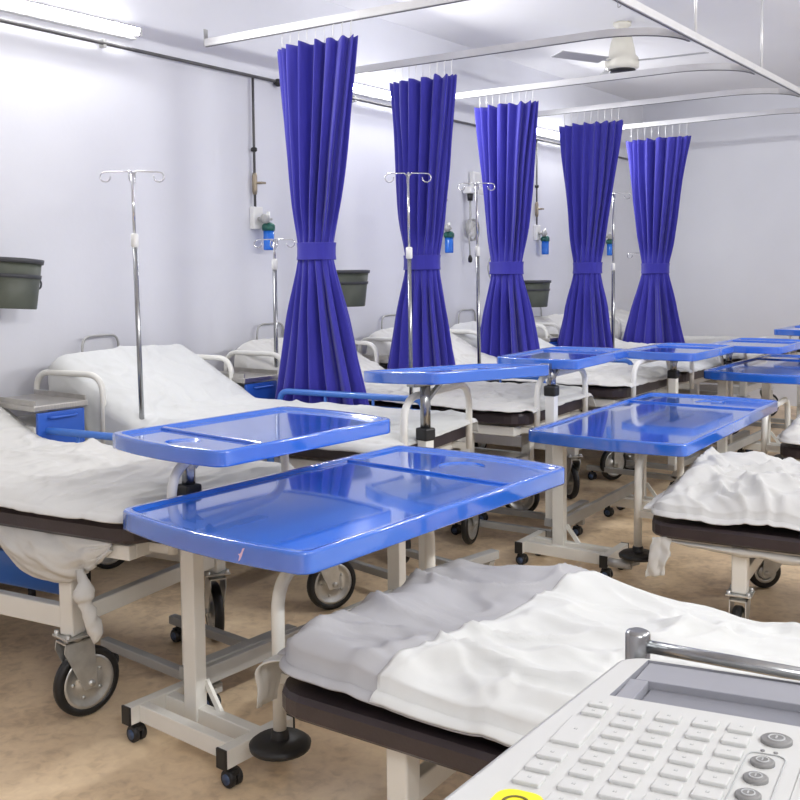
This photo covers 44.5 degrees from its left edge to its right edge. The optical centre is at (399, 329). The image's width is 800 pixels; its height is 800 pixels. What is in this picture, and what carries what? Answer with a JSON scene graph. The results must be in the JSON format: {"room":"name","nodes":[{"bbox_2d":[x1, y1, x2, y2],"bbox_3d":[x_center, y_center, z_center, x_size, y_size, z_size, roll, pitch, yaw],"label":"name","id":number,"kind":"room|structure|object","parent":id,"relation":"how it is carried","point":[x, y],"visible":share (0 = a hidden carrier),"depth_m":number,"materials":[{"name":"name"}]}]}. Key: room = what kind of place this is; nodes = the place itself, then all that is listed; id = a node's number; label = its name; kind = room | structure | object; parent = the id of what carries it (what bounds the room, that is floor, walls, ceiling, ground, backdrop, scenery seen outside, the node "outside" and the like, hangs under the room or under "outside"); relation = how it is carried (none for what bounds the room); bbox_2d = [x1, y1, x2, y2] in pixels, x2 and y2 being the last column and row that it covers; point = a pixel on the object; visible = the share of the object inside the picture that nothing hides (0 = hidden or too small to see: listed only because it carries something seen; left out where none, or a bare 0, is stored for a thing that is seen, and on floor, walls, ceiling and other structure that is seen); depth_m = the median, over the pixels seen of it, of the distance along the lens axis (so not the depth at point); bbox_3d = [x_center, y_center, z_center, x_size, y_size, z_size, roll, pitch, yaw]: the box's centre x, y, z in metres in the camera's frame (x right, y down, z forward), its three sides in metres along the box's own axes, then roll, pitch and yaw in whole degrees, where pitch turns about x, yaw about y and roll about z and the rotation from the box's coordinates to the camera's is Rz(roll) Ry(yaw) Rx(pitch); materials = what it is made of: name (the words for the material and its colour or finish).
{"room":"hospital room","nodes":[
{"label":"hospital room","id":0,"kind":"room"},
{"bbox_2d":[0,0,642,416],"bbox_3d":[-1.118,-0.573,6.263,0.100,3.410,13.350,2,4,37],"label":"wall","id":1,"kind":"structure","parent":0,"point":[73,111],"depth_m":6.02,"materials":[{"name":"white paint"}]},
{"bbox_2d":[0,257,43,308],"bbox_3d":[-1.926,-0.230,4.817,0.333,0.265,0.331,-1,4,-10],"label":"bucket","id":2,"kind":"object","parent":1,"relation":"attached to","point":[20,278],"visible":1,"depth_m":4.70,"materials":[{"name":"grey plastic"}]},
{"bbox_2d":[0,0,141,40],"bbox_3d":[-1.862,-1.649,5.052,0.092,0.070,1.240,2,4,37],"label":"tube light","id":3,"kind":"object","parent":1,"relation":"attached to","point":[17,7],"visible":1,"depth_m":5.17,"materials":[{"name":"white plastic"}]},
{"bbox_2d":[133,28,141,37],"bbox_3d":[-1.487,-1.681,5.527,0.060,0.045,0.030,2,4,37],"label":"socket","id":4,"kind":"object","parent":3,"relation":"attached to","point":[137,31],"depth_m":5.50,"materials":[{"name":"white plastic"}]},
{"bbox_2d":[250,78,265,228],"bbox_3d":[-0.925,-1.144,6.343,0.081,0.972,0.085,2,4,37],"label":"outlet","id":5,"kind":"object","parent":1,"relation":"attached to","point":[255,212],"visible":0.99,"depth_m":6.33,"materials":[{"name":"white plastic"}]},
{"bbox_2d":[257,212,274,249],"bbox_3d":[-0.869,-0.647,6.373,0.115,0.250,0.086,-4,5,-41],"label":"oxygen flowmeter","id":6,"kind":"object","parent":5,"relation":"attached to","point":[268,228],"visible":0.91,"depth_m":6.35,"materials":[{"name":"blue plastic"}]},
{"bbox_2d":[263,231,273,249],"bbox_3d":[-0.857,-0.588,6.386,0.072,0.130,0.072,2,4,37],"label":"water bottle","id":7,"kind":"object","parent":6,"relation":"on","point":[266,234],"depth_m":6.36,"materials":[{"name":"blue plastic"}]},
{"bbox_2d":[0,18,627,159],"bbox_3d":[-0.957,-1.632,6.290,0.057,0.092,12.100,2,4,37],"label":"pipe","id":8,"kind":"object","parent":1,"relation":"attached to","point":[103,43],"visible":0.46,"depth_m":5.71,"materials":[{"name":"white metal"}]},
{"bbox_2d":[336,270,369,306],"bbox_3d":[-0.376,-0.296,6.902,0.340,0.256,0.339,2,4,37],"label":"bucket","id":9,"kind":"object","parent":1,"relation":"attached to","point":[353,283],"visible":0.62,"depth_m":6.77,"materials":[{"name":"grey plastic"}]},
{"bbox_2d":[353,84,390,101],"bbox_3d":[-0.216,-1.769,7.258,0.092,0.070,1.250,2,4,37],"label":"tube light","id":10,"kind":"object","parent":1,"relation":"attached to","point":[360,90],"visible":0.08,"depth_m":7.24,"materials":[{"name":"white plastic"}]},
{"bbox_2d":[463,171,482,262],"bbox_3d":[0.636,-0.974,8.434,0.090,0.785,0.258,2,4,37],"label":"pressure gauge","id":11,"kind":"object","parent":1,"relation":"attached to","point":[474,177],"visible":0.83,"depth_m":8.37,"materials":[{"name":"white plastic"}]},
{"bbox_2d":[524,280,551,306],"bbox_3d":[1.245,-0.339,9.087,0.330,0.246,0.329,2,4,37],"label":"bucket","id":12,"kind":"object","parent":1,"relation":"attached to","point":[537,290],"visible":0.71,"depth_m":8.96,"materials":[{"name":"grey plastic"}]},
{"bbox_2d":[533,140,543,239],"bbox_3d":[1.330,-1.349,9.364,0.081,0.972,0.085,2,4,37],"label":"outlet","id":13,"kind":"object","parent":1,"relation":"attached to","point":[536,228],"visible":1,"depth_m":9.35,"materials":[{"name":"white plastic"}]},
{"bbox_2d":[538,228,549,254],"bbox_3d":[1.386,-0.852,9.394,0.115,0.250,0.086,-4,5,-41],"label":"oxygen flowmeter","id":14,"kind":"object","parent":13,"relation":"attached to","point":[545,239],"visible":1,"depth_m":9.38,"materials":[{"name":"blue plastic"}]},
{"bbox_2d":[541,241,548,254],"bbox_3d":[1.398,-0.792,9.407,0.072,0.130,0.072,2,4,37],"label":"water bottle","id":15,"kind":"object","parent":14,"relation":"on","point":[544,244],"depth_m":9.38,"materials":[{"name":"blue plastic"}]},
{"bbox_2d":[536,128,559,140],"bbox_3d":[1.397,-1.895,9.420,0.092,0.070,1.250,2,4,37],"label":"tube light","id":16,"kind":"object","parent":1,"relation":"attached to","point":[541,133],"visible":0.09,"depth_m":9.45,"materials":[{"name":"white plastic"}]},
{"bbox_3d":[0.338,-1.259,8.036,0.081,0.972,0.085,2,4,37],"label":"outlet","id":17,"kind":"object","parent":1,"relation":"attached to","visible":0},
{"bbox_2d":[444,223,453,252],"bbox_3d":[0.394,-0.761,8.066,0.115,0.250,0.086,-4,5,-41],"label":"oxygen flowmeter","id":18,"kind":"object","parent":17,"relation":"attached to","point":[448,235],"visible":0.96,"depth_m":8.04,"materials":[{"name":"blue plastic"}]},
{"bbox_2d":[445,238,453,252],"bbox_3d":[0.406,-0.702,8.079,0.072,0.130,0.072,2,4,37],"label":"water bottle","id":19,"kind":"object","parent":18,"relation":"on","point":[449,248],"depth_m":8.05,"materials":[{"name":"blue plastic"}]},
{"bbox_3d":[2.208,-1.429,10.540,0.081,0.972,0.085,2,4,37],"label":"outlet","id":20,"kind":"object","parent":1,"relation":"attached to","visible":0},
{"bbox_2d":[606,232,611,255],"bbox_3d":[2.264,-0.931,10.570,0.115,0.250,0.086,-4,5,-41],"label":"oxygen flowmeter","id":21,"kind":"object","parent":20,"relation":"attached to","point":[609,240],"visible":0.83,"depth_m":10.55,"materials":[{"name":"blue plastic"}]},
{"bbox_2d":[607,244,611,255],"bbox_3d":[2.276,-0.872,10.583,0.072,0.130,0.072,2,4,37],"label":"water bottle","id":22,"kind":"object","parent":21,"relation":"on","point":[609,246],"depth_m":10.55,"materials":[{"name":"blue plastic"}]},
{"bbox_2d":[0,405,799,799],"bbox_3d":[1.286,1.263,4.594,6.250,0.100,13.550,2,4,37],"label":"floor","id":23,"kind":"structure","parent":0,"point":[47,752],"depth_m":3.67,"materials":[{"name":"beige plastic"}]},
{"bbox_2d":[0,389,90,595],"bbox_3d":[-1.740,0.773,4.714,0.466,0.923,0.336,2,4,37],"label":"locker","id":24,"kind":"object","parent":23,"relation":"on","point":[41,400],"visible":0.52,"depth_m":4.59,"materials":[{"name":"blue plastic"}]},
{"bbox_2d":[0,427,289,716],"bbox_3d":[-1.496,0.717,3.919,2.112,1.127,1.044,1,4,28],"label":"hospital bed","id":25,"kind":"object","parent":23,"relation":"on","point":[86,678],"visible":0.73,"depth_m":3.31,"materials":[{"name":"white metal"}]},
{"bbox_2d":[0,548,58,594],"bbox_3d":[-1.798,0.870,3.804,1.500,0.130,0.030,1,4,28],"label":"tray","id":26,"kind":"object","parent":25,"relation":"on","point":[10,574],"depth_m":3.58,"materials":[{"name":"blue plastic"}]},
{"bbox_2d":[0,406,294,642],"bbox_3d":[-1.440,0.612,3.872,1.962,0.673,1.051,1,4,28],"label":"sheet","id":27,"kind":"object","parent":25,"relation":"on","point":[90,479],"visible":0.83,"depth_m":3.37,"materials":[{"name":"fabric"}]},
{"bbox_2d":[100,406,389,706],"bbox_3d":[-0.654,0.809,3.557,0.992,0.970,0.860,2,4,40],"label":"table","id":28,"kind":"object","parent":23,"relation":"on","point":[228,440],"visible":0.62,"depth_m":3.33,"materials":[{"name":"blue plastic"}]},
{"bbox_2d":[112,406,389,466],"bbox_3d":[-0.498,0.357,3.396,0.613,0.052,0.862,2,4,37],"label":"tray","id":29,"kind":"object","parent":28,"relation":"on","point":[228,440],"depth_m":3.27,"materials":[{"name":"blue plastic"}]},
{"bbox_2d":[220,367,277,398],"bbox_3d":[-0.956,0.700,5.798,0.466,0.923,0.336,2,4,37],"label":"locker","id":30,"kind":"object","parent":23,"relation":"on","point":[267,389],"visible":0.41,"depth_m":5.68,"materials":[{"name":"blue plastic"}]},
{"bbox_2d":[34,334,472,609],"bbox_3d":[-0.728,0.626,4.952,2.112,1.167,1.048,1,4,29],"label":"hospital bed","id":31,"kind":"object","parent":23,"relation":"on","point":[331,588],"visible":0.23,"depth_m":4.54,"materials":[{"name":"white metal"}]},
{"bbox_2d":[99,170,164,419],"bbox_3d":[-1.261,-0.071,4.662,0.257,1.366,0.164,1,4,26],"label":"stand","id":32,"kind":"object","parent":31,"relation":"attached to","point":[131,176],"visible":1,"depth_m":4.65,"materials":[{"name":"silver metal"}]},
{"bbox_2d":[48,344,477,452],"bbox_3d":[-0.670,0.399,4.891,1.966,0.601,1.038,1,4,29],"label":"sheet","id":33,"kind":"object","parent":31,"relation":"on","point":[179,385],"visible":0.6,"depth_m":4.95,"materials":[{"name":"white fabric"}]},
{"bbox_2d":[121,445,564,788],"bbox_3d":[-0.166,0.910,3.297,0.905,0.790,1.430,2,4,39],"label":"table","id":34,"kind":"object","parent":23,"relation":"on","point":[311,519],"visible":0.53,"depth_m":3.08,"materials":[{"name":"blue plastic"}]},
{"bbox_2d":[123,445,564,574],"bbox_3d":[-0.122,0.547,3.238,0.830,0.060,1.431,2,4,37],"label":"tray","id":35,"kind":"object","parent":34,"relation":"on","point":[311,519],"depth_m":3.02,"materials":[{"name":"blue plastic"}]},
{"bbox_2d":[361,354,388,363],"bbox_3d":[-0.146,0.625,6.900,0.466,0.923,0.336,2,4,37],"label":"locker","id":36,"kind":"object","parent":23,"relation":"on","point":[384,359],"visible":0.06,"depth_m":6.68,"materials":[{"name":"grey metal"}]},
{"bbox_2d":[249,531,508,799],"bbox_3d":[0.722,0.911,2.403,2.328,0.874,1.161,2,4,34],"label":"hospital bed","id":37,"kind":"object","parent":23,"relation":"on","point":[406,741],"visible":0.21,"depth_m":2.32,"materials":[{"name":"white metal"}]},
{"bbox_2d":[255,558,588,746],"bbox_3d":[0.696,0.877,2.309,2.219,0.343,0.956,2,4,34],"label":"sheet","id":38,"kind":"object","parent":37,"relation":"on","point":[344,651],"visible":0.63,"depth_m":2.55,"materials":[{"name":"grey fabric"}]},
{"bbox_2d":[369,570,799,745],"bbox_3d":[0.883,0.800,2.176,1.665,0.163,0.963,2,4,34],"label":"sheet","id":39,"kind":"object","parent":37,"relation":"on","point":[498,679],"visible":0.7,"depth_m":2.30,"materials":[{"name":"white fabric"}]},
{"bbox_2d":[224,322,587,543],"bbox_3d":[0.031,0.557,5.980,2.112,1.167,1.048,2,4,33],"label":"hospital bed","id":40,"kind":"object","parent":23,"relation":"on","point":[512,424],"visible":0.2,"depth_m":5.43,"materials":[{"name":"beige metal"}]},
{"bbox_2d":[254,239,294,366],"bbox_3d":[-0.750,-0.009,5.896,0.226,1.081,0.146,2,4,37],"label":"stand","id":41,"kind":"object","parent":40,"relation":"attached to","point":[274,260],"visible":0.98,"depth_m":5.87,"materials":[{"name":"silver metal"}]},
{"bbox_2d":[384,172,431,408],"bbox_3d":[0.050,-0.147,5.322,0.198,1.411,0.168,2,4,37],"label":"stand","id":42,"kind":"object","parent":40,"relation":"attached to","point":[408,249],"visible":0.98,"depth_m":5.31,"materials":[{"name":"silver metal"}]},
{"bbox_2d":[234,338,595,413],"bbox_3d":[0.084,0.326,5.912,1.983,0.539,1.032,2,4,33],"label":"sheet","id":43,"kind":"object","parent":40,"relation":"on","point":[508,397],"visible":0.33,"depth_m":5.61,"materials":[{"name":"fabric"}]},
{"bbox_2d":[348,364,548,578],"bbox_3d":[0.142,0.681,4.599,0.841,1.083,0.832,-4,5,-44],"label":"table","id":44,"kind":"object","parent":23,"relation":"on","point":[422,377],"visible":0.41,"depth_m":4.23,"materials":[{"name":"blue plastic"}]},
{"bbox_2d":[364,364,548,384],"bbox_3d":[0.267,0.196,4.437,0.841,0.098,0.462,-4,5,-44],"label":"tray","id":45,"kind":"object","parent":44,"relation":"on","point":[448,374],"depth_m":4.24,"materials":[{"name":"blue plastic"}]},
{"bbox_2d":[357,314,669,498],"bbox_3d":[0.810,0.486,7.025,2.112,1.167,1.048,2,4,35],"label":"hospital bed","id":46,"kind":"object","parent":23,"relation":"on","point":[600,393],"visible":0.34,"depth_m":6.46,"materials":[{"name":"beige metal"}]},
{"bbox_2d":[457,182,494,363],"bbox_3d":[0.518,-0.255,6.583,0.217,1.466,0.141,1,4,26],"label":"stand","id":47,"kind":"object","parent":46,"relation":"attached to","point":[476,186],"visible":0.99,"depth_m":6.58,"materials":[{"name":"silver metal"}]},
{"bbox_2d":[366,327,666,388],"bbox_3d":[0.858,0.224,6.956,1.977,0.498,1.049,2,4,35],"label":"sheet","id":48,"kind":"object","parent":46,"relation":"on","point":[464,353],"visible":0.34,"depth_m":6.72,"materials":[{"name":"fabric"}]},
{"bbox_2d":[451,346,627,537],"bbox_3d":[0.762,0.640,5.539,0.825,1.040,0.870,2,4,33],"label":"table","id":49,"kind":"object","parent":23,"relation":"on","point":[557,358],"visible":0.77,"depth_m":5.30,"materials":[{"name":"blue plastic"}]},
{"bbox_2d":[497,346,627,369],"bbox_3d":[0.915,0.150,5.426,0.470,0.052,0.840,2,4,33],"label":"tray","id":50,"kind":"object","parent":49,"relation":"on","point":[557,357],"depth_m":5.30,"materials":[{"name":"blue plastic"}]},
{"bbox_2d":[538,334,558,345],"bbox_3d":[1.221,0.499,8.764,0.466,0.923,0.336,2,4,37],"label":"locker","id":51,"kind":"object","parent":23,"relation":"on","point":[549,339],"visible":0.18,"depth_m":8.57,"materials":[{"name":"grey metal"}]},
{"bbox_2d":[450,309,722,469],"bbox_3d":[1.442,0.428,7.872,2.112,1.167,1.048,2,4,36],"label":"hospital bed","id":52,"kind":"object","parent":23,"relation":"on","point":[687,380],"visible":0.09,"depth_m":7.21,"materials":[{"name":"beige metal"}]},
{"bbox_2d":[450,321,723,372],"bbox_3d":[1.482,0.171,7.805,1.991,0.470,1.037,2,4,36],"label":"sheet","id":53,"kind":"object","parent":52,"relation":"on","point":[682,366],"visible":0.18,"depth_m":7.43,"materials":[{"name":"white fabric"}]},
{"bbox_2d":[515,392,777,577],"bbox_3d":[1.375,0.808,5.312,0.910,0.720,1.780,2,4,34],"label":"table","id":54,"kind":"object","parent":23,"relation":"on","point":[651,423],"visible":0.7,"depth_m":4.96,"materials":[{"name":"blue plastic"}]},
{"bbox_2d":[528,392,777,456],"bbox_3d":[1.421,0.480,5.258,0.790,0.060,1.780,2,4,34],"label":"tray","id":55,"kind":"object","parent":54,"relation":"on","point":[651,423],"depth_m":4.98,"materials":[{"name":"blue plastic"}]},
{"bbox_2d":[535,307,765,434],"bbox_3d":[2.158,0.363,8.832,2.112,1.167,1.048,2,4,36],"label":"hospital bed","id":56,"kind":"object","parent":23,"relation":"on","point":[695,390],"visible":0.05,"depth_m":8.74,"materials":[{"name":"beige metal"}]},
{"bbox_2d":[611,192,630,347],"bbox_3d":[1.836,-0.412,8.413,0.243,1.531,0.168,2,4,37],"label":"stand","id":57,"kind":"object","parent":56,"relation":"attached to","point":[613,194],"visible":0.79,"depth_m":8.40,"materials":[{"name":"silver metal"}]},
{"bbox_2d":[534,313,762,359],"bbox_3d":[2.200,0.113,8.771,1.987,0.480,1.030,2,4,36],"label":"sheet","id":58,"kind":"object","parent":56,"relation":"on","point":[556,318],"visible":0.17,"depth_m":8.89,"materials":[{"name":"fabric"}]},
{"bbox_2d":[586,343,733,484],"bbox_3d":[1.704,0.596,6.692,0.920,0.970,0.840,2,4,37],"label":"table","id":59,"kind":"object","parent":23,"relation":"on","point":[672,352],"visible":0.65,"depth_m":6.51,"materials":[{"name":"blue plastic"}]},
{"bbox_2d":[627,343,733,360],"bbox_3d":[1.868,0.143,6.539,0.500,0.052,0.840,2,4,37],"label":"tray","id":60,"kind":"object","parent":59,"relation":"on","point":[662,351],"depth_m":6.38,"materials":[{"name":"blue plastic"}]},
{"bbox_2d":[607,454,799,618],"bbox_3d":[2.093,0.792,4.139,2.385,0.876,1.380,1,4,30],"label":"hospital bed","id":61,"kind":"object","parent":23,"relation":"on","point":[763,573],"visible":0.64,"depth_m":3.93,"materials":[{"name":"beige metal"}]},
{"bbox_2d":[643,447,799,576],"bbox_3d":[2.114,0.794,3.919,2.087,0.440,0.973,1,4,30],"label":"sheet","id":62,"kind":"object","parent":61,"relation":"on","point":[755,488],"visible":1,"depth_m":3.98,"materials":[{"name":"fabric"}]},
{"bbox_2d":[609,312,797,415],"bbox_3d":[2.914,0.295,9.842,2.125,1.167,1.085,2,4,36],"label":"hospital bed","id":63,"kind":"object","parent":23,"relation":"on","point":[743,388],"visible":0.05,"depth_m":9.37,"materials":[{"name":"beige metal"}]},
{"bbox_2d":[609,309,792,343],"bbox_3d":[2.963,0.045,9.792,1.978,0.480,1.030,2,4,36],"label":"sheet","id":64,"kind":"object","parent":63,"relation":"on","point":[622,315],"visible":0.28,"depth_m":9.84,"materials":[{"name":"fabric"}]},
{"bbox_2d":[625,627,799,680],"bbox_3d":[0.295,0.927,1.001,0.354,1.022,0.640,1,4,30],"label":"trolley","id":65,"kind":"object","parent":23,"relation":"on","point":[638,642],"visible":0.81,"depth_m":1.25,"materials":[{"name":"silver metal"}]},
{"bbox_2d":[443,658,799,799],"bbox_3d":[0.255,0.451,0.993,0.305,0.083,0.533,1,4,30],"label":"machine","id":66,"kind":"object","parent":65,"relation":"on","point":[644,729],"visible":1,"depth_m":1.00,"materials":[{"name":"white plastic"}]},
{"bbox_2d":[700,338,799,451],"bbox_3d":[2.529,0.548,7.672,1.110,0.930,0.900,2,4,37],"label":"table","id":67,"kind":"object","parent":23,"relation":"on","point":[741,345],"visible":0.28,"depth_m":7.41,"materials":[{"name":"blue plastic"}]},
{"bbox_2d":[708,338,799,353],"bbox_3d":[2.745,0.118,7.482,0.560,0.052,0.900,2,4,37],"label":"tray","id":68,"kind":"object","parent":67,"relation":"on","point":[741,345],"depth_m":7.33,"materials":[{"name":"blue plastic"}]},
{"bbox_2d":[704,354,799,452],"bbox_3d":[2.765,0.642,7.165,0.820,0.800,1.600,2,4,37],"label":"table","id":69,"kind":"object","parent":23,"relation":"on","point":[767,369],"visible":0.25,"depth_m":6.90,"materials":[{"name":"blue plastic"}]},
{"bbox_2d":[704,354,799,384],"bbox_3d":[2.810,0.274,7.107,0.700,0.060,1.600,2,4,37],"label":"tray","id":70,"kind":"object","parent":69,"relation":"on","point":[768,368],"depth_m":6.74,"materials":[{"name":"blue plastic"}]},
{"bbox_2d":[748,324,799,428],"bbox_3d":[3.487,0.454,8.738,1.050,0.970,0.900,2,4,37],"label":"table","id":71,"kind":"object","parent":23,"relation":"on","point":[794,330],"visible":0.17,"depth_m":8.49,"materials":[{"name":"blue plastic"}]},
{"bbox_2d":[774,324,799,335],"bbox_3d":[3.679,0.003,8.564,0.560,0.052,0.900,2,4,37],"label":"tray","id":72,"kind":"object","parent":71,"relation":"on","point":[794,330],"depth_m":8.34,"materials":[{"name":"blue plastic"}]},
{"bbox_2d":[761,397,799,460],"bbox_3d":[3.240,0.678,5.590,2.323,0.907,1.390,2,4,32],"label":"hospital bed","id":73,"kind":"object","parent":23,"relation":"on","point":[786,450],"visible":0.44,"depth_m":6.01,"materials":[{"name":"beige metal"}]},
{"bbox_2d":[776,414,799,444],"bbox_3d":[3.225,0.573,5.359,2.063,0.265,1.023,2,4,32],"label":"sheet","id":74,"kind":"object","parent":73,"relation":"on","point":[791,434],"visible":1,"depth_m":5.50,"materials":[{"name":"fabric"}]},
{"bbox_2d":[325,0,799,100],"bbox_3d":[1.251,-2.241,4.382,6.250,0.100,13.550,2,4,37],"label":"ceiling","id":75,"kind":"structure","parent":0,"point":[734,25],"depth_m":7.89,"materials":[{"name":"white paint"}]},
{"bbox_2d":[551,21,708,74],"bbox_3d":[1.764,-2.209,7.731,1.184,0.378,1.078,0,3,5],"label":"ceiling fan","id":76,"kind":"object","parent":75,"relation":"hanging from","point":[622,57],"visible":0.84,"depth_m":7.53,"materials":[{"name":"white metal"}]},
{"bbox_2d":[612,0,799,95],"bbox_3d":[1.667,-1.991,5.682,0.030,0.564,10.100,2,4,37],"label":"rail","id":77,"kind":"object","parent":75,"relation":"hanging from","point":[633,5],"visible":1,"depth_m":5.94,"materials":[{"name":"white metal"}]},
{"bbox_2d":[204,0,468,46],"bbox_3d":[-0.124,-1.714,5.216,2.404,0.104,0.334,1,4,24],"label":"rail","id":78,"kind":"object","parent":77,"relation":"attached to","point":[411,5],"visible":1,"depth_m":5.34,"materials":[{"name":"grey paint"}]},
{"bbox_2d":[275,20,368,404],"bbox_3d":[-0.455,-0.460,5.474,0.886,2.428,0.363,2,4,37],"label":"privacy curtain","id":79,"kind":"object","parent":78,"relation":"hanging from","point":[319,352],"visible":0.83,"depth_m":5.38,"materials":[{"name":"blue fabric"}]},
{"bbox_2d":[355,27,690,73],"bbox_3d":[0.571,-1.778,6.148,2.402,0.104,0.335,1,4,24],"label":"rail","id":80,"kind":"object","parent":77,"relation":"attached to","point":[636,31],"visible":0.88,"depth_m":5.96,"materials":[{"name":"grey paint"}]},
{"bbox_2d":[387,59,456,368],"bbox_3d":[0.136,-0.526,6.472,0.682,2.428,0.324,2,4,34],"label":"privacy curtain","id":81,"kind":"object","parent":80,"relation":"hanging from","point":[423,110],"visible":0.79,"depth_m":6.38,"materials":[{"name":"blue fabric"}]},
{"bbox_2d":[455,63,755,99],"bbox_3d":[1.328,-1.847,7.163,2.397,0.104,0.338,1,4,24],"label":"rail","id":82,"kind":"object","parent":77,"relation":"attached to","point":[705,66],"visible":0.84,"depth_m":6.99,"materials":[{"name":"grey paint"}]},
{"bbox_2d":[474,90,539,356],"bbox_3d":[0.804,-0.598,7.549,0.705,2.427,0.351,2,4,37],"label":"privacy curtain","id":83,"kind":"object","parent":82,"relation":"hanging from","point":[506,133],"visible":0.84,"depth_m":7.46,"materials":[{"name":"blue fabric"}]},
{"bbox_2d":[538,88,799,116],"bbox_3d":[2.029,-1.910,8.105,2.388,0.104,0.346,1,4,25],"label":"rail","id":84,"kind":"object","parent":77,"relation":"attached to","point":[747,91],"visible":0.84,"depth_m":7.93,"materials":[{"name":"grey paint"}]},
{"bbox_2d":[556,107,622,347],"bbox_3d":[1.593,-0.659,8.430,0.716,2.428,0.352,2,4,37],"label":"privacy curtain","id":85,"kind":"object","parent":84,"relation":"hanging from","point":[589,152],"visible":0.84,"depth_m":8.34,"materials":[{"name":"blue fabric"}]},
{"bbox_2d":[622,108,799,129],"bbox_3d":[2.758,-1.977,9.085,2.377,0.104,0.357,1,4,27],"label":"rail","id":86,"kind":"object","parent":77,"relation":"attached to","point":[783,110],"visible":0.77,"depth_m":8.93,"materials":[{"name":"grey paint"}]},
{"bbox_2d":[622,123,690,343],"bbox_3d":[2.445,-0.724,9.367,0.771,2.427,0.342,2,4,37],"label":"privacy curtain","id":87,"kind":"object","parent":86,"relation":"hanging from","point":[657,166],"visible":0.86,"depth_m":9.27,"materials":[{"name":"blue fabric"}]},
{"bbox_2d":[643,86,799,405],"bbox_3d":[5.226,-0.849,9.789,5.850,3.410,0.100,2,4,37],"label":"wall","id":88,"kind":"structure","parent":0,"point":[734,269],"depth_m":10.81,"materials":[{"name":"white paint"}]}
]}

